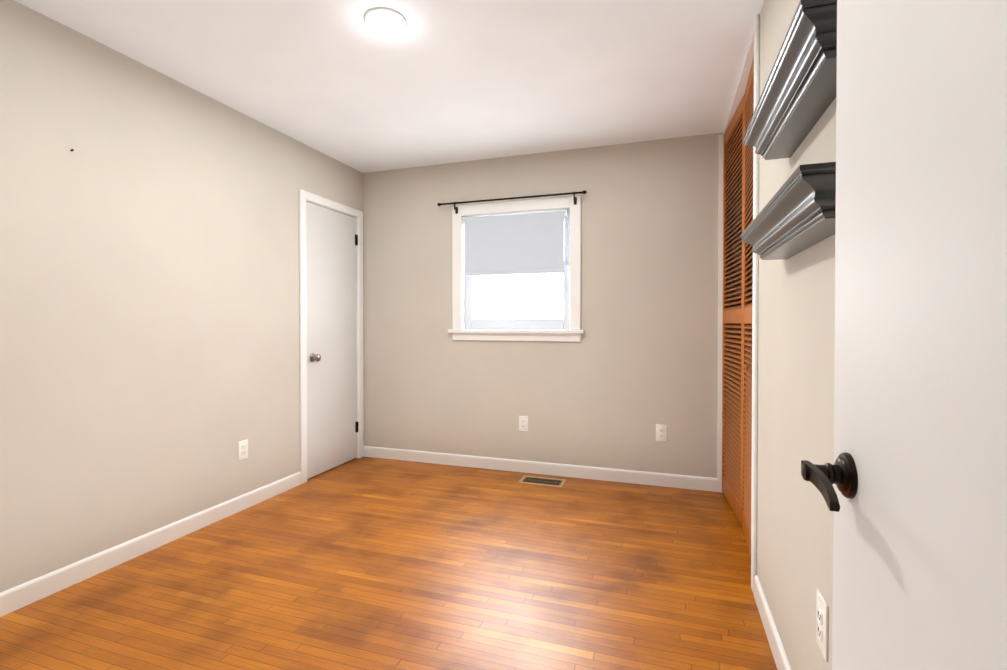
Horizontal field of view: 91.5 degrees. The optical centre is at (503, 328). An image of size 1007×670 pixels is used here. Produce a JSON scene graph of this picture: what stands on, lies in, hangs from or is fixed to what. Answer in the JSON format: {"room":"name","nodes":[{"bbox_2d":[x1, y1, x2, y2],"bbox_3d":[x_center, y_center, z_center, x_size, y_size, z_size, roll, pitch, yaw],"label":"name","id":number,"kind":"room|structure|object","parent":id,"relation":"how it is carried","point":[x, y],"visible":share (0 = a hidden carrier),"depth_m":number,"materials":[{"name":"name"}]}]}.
{"room":"empty bedroom","nodes":[
{"label":"empty bedroom","id":0,"kind":"room"},
{"bbox_2d":[0,0,362,592],"bbox_3d":[-2.072,-0.091,1.835,0.151,2.440,5.360,0,1,18],"label":"wall","id":1,"kind":"structure","parent":0,"point":[149,310],"depth_m":2.39,"materials":[{"name":"beige paint"}]},
{"bbox_2d":[0,472,300,616],"bbox_3d":[-1.897,1.081,2.149,0.013,0.090,2.840,0,1,18],"label":"baseboard","id":2,"kind":"structure","parent":1,"relation":"attached to","point":[29,592],"depth_m":2.38,"materials":[{"name":"white paint"}]},
{"bbox_2d":[238,439,247,460],"bbox_3d":[-1.606,0.749,3.026,0.009,0.118,0.072,0,1,18],"label":"electrical outlet","id":3,"kind":"object","parent":1,"relation":"in","point":[242,449],"visible":1,"depth_m":3.02,"materials":[{"name":"plastic"}]},
{"bbox_2d":[299,189,363,483],"bbox_3d":[-1.393,0.056,3.869,0.156,2.101,0.755,0,1,18],"label":"door frame","id":4,"kind":"structure","parent":1,"relation":"attached to","point":[304,196],"depth_m":3.54,"materials":[{"name":"white paint"}]},
{"bbox_2d":[306,201,357,478],"bbox_3d":[-1.323,0.084,3.850,0.100,2.025,0.628,0,1,18],"label":"door","id":5,"kind":"structure","parent":1,"relation":"in","point":[331,288],"depth_m":3.82,"materials":[{"name":"white paint"}]},
{"bbox_2d":[0,457,776,669],"bbox_3d":[-0.252,1.165,1.244,3.987,0.060,5.360,0,1,18],"label":"floor","id":6,"kind":"structure","parent":0,"point":[367,563],"depth_m":2.13,"materials":[{"name":"brown wood"}]},
{"bbox_2d":[518,475,565,487],"bbox_3d":[0.280,1.107,3.554,0.320,0.006,0.170,0,1,18],"label":"floor vent","id":7,"kind":"object","parent":6,"relation":"in","point":[542,481],"visible":1,"depth_m":3.55,"materials":[{"name":"beige metal"}]},
{"bbox_2d":[14,0,763,172],"bbox_3d":[-0.252,-1.344,1.216,3.987,0.080,5.360,0,1,18],"label":"ceiling","id":8,"kind":"structure","parent":0,"point":[435,82],"depth_m":2.46,"materials":[{"name":"white paint"}]},
{"bbox_2d":[364,7,406,33],"bbox_3d":[-0.503,-1.309,2.091,0.176,0.010,0.176,0,1,18],"label":"recessed light","id":9,"kind":"object","parent":8,"relation":"in","point":[384,20],"visible":1,"depth_m":2.08,"materials":[{"name":"white paint"}]},
{"bbox_2d":[363,132,752,477],"bbox_3d":[0.572,-0.112,3.707,3.987,2.440,0.140,0,1,18],"label":"wall","id":10,"kind":"structure","parent":0,"point":[625,375],"depth_m":3.64,"materials":[{"name":"beige paint"}]},
{"bbox_2d":[448,196,583,341],"bbox_3d":[0.092,-0.443,3.818,1.084,1.075,0.155,0,1,18],"label":"window","id":11,"kind":"structure","parent":10,"relation":"in","point":[516,270],"depth_m":3.80,"materials":[{"name":"white paint"}]},
{"bbox_2d":[437,190,586,213],"bbox_3d":[0.040,-0.961,3.753,1.199,0.089,0.053,0,1,18],"label":"curtain rod","id":12,"kind":"object","parent":11,"relation":"in","point":[545,195],"visible":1,"depth_m":3.72,"materials":[{"name":"black metal"}]},
{"bbox_2d":[519,416,527,431],"bbox_3d":[0.153,0.733,3.776,0.072,0.118,0.009,0,1,18],"label":"electrical outlet","id":13,"kind":"object","parent":10,"relation":"attached to","point":[523,423],"visible":1,"depth_m":3.77,"materials":[{"name":"plastic"}]},
{"bbox_2d":[364,446,721,491],"bbox_3d":[0.149,1.062,3.779,2.867,0.090,0.013,0,1,18],"label":"baseboard","id":14,"kind":"structure","parent":10,"relation":"attached to","point":[647,478],"depth_m":3.70,"materials":[{"name":"white paint"}]},
{"bbox_2d":[656,424,666,441],"bbox_3d":[1.113,0.736,3.457,0.072,0.118,0.009,0,1,18],"label":"electrical outlet","id":15,"kind":"object","parent":10,"relation":"attached to","point":[661,432],"visible":1,"depth_m":3.46,"materials":[{"name":"plastic"}]},
{"bbox_2d":[757,0,835,669],"bbox_3d":[0.783,-0.082,0.973,0.140,2.440,2.325,0,1,18],"label":"wall","id":16,"kind":"structure","parent":0,"point":[796,322],"depth_m":1.47,"materials":[{"name":"beige paint"}]},
{"bbox_2d":[754,575,790,669],"bbox_3d":[0.702,1.093,0.984,0.013,0.090,2.270,0,1,18],"label":"baseboard","id":17,"kind":"structure","parent":16,"relation":"attached to","point":[777,649],"depth_m":1.75,"materials":[{"name":"white paint"}]},
{"bbox_2d":[741,162,835,259],"bbox_3d":[0.744,-0.266,1.276,0.128,0.094,0.780,0,1,18],"label":"shelf","id":18,"kind":"object","parent":16,"relation":"attached to","point":[796,215],"visible":0.69,"depth_m":1.10,"materials":[{"name":"grey"}]},
{"bbox_2d":[743,0,836,159],"bbox_3d":[0.737,-0.578,1.254,0.128,0.094,0.740,0,1,18],"label":"shelf","id":19,"kind":"object","parent":16,"relation":"attached to","point":[797,97],"visible":0.77,"depth_m":1.12,"materials":[{"name":"grey"}]},
{"bbox_2d":[816,589,827,661],"bbox_3d":[0.776,0.722,1.197,0.009,0.135,0.078,0,1,18],"label":"electrical outlet","id":20,"kind":"object","parent":16,"relation":"attached to","point":[822,623],"visible":1,"depth_m":1.18,"materials":[{"name":"plastic"}]},
{"bbox_3d":[1.614,-0.098,2.425,0.520,2.440,1.635,0,1,18],"label":"wall","id":21,"kind":"structure","parent":0,"visible":0},
{"bbox_2d":[722,57,753,557],"bbox_3d":[1.317,-0.095,2.708,0.071,2.399,1.249,0,1,18],"label":"closet door","id":22,"kind":"structure","parent":21,"relation":"in","point":[736,414],"depth_m":2.85,"materials":[{"name":"brown wood"}]},
{"bbox_2d":[717,15,759,593],"bbox_3d":[1.332,-0.100,2.676,0.174,2.439,1.334,0,1,18],"label":"trim","id":23,"kind":"structure","parent":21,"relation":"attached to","point":[753,49],"depth_m":2.33,"materials":[{"name":"white paint"}]},
{"bbox_3d":[-1.023,-0.074,0.275,3.127,2.440,0.140,0,1,18],"label":"wall","id":24,"kind":"structure","parent":0,"visible":0},
{"bbox_2d":[801,0,1006,669],"bbox_3d":[0.373,0.124,0.325,0.148,2.018,0.821,0,1,18],"label":"door","id":25,"kind":"structure","parent":24,"relation":"in","point":[915,474],"depth_m":0.48,"materials":[{"name":"white paint"}]}
]}

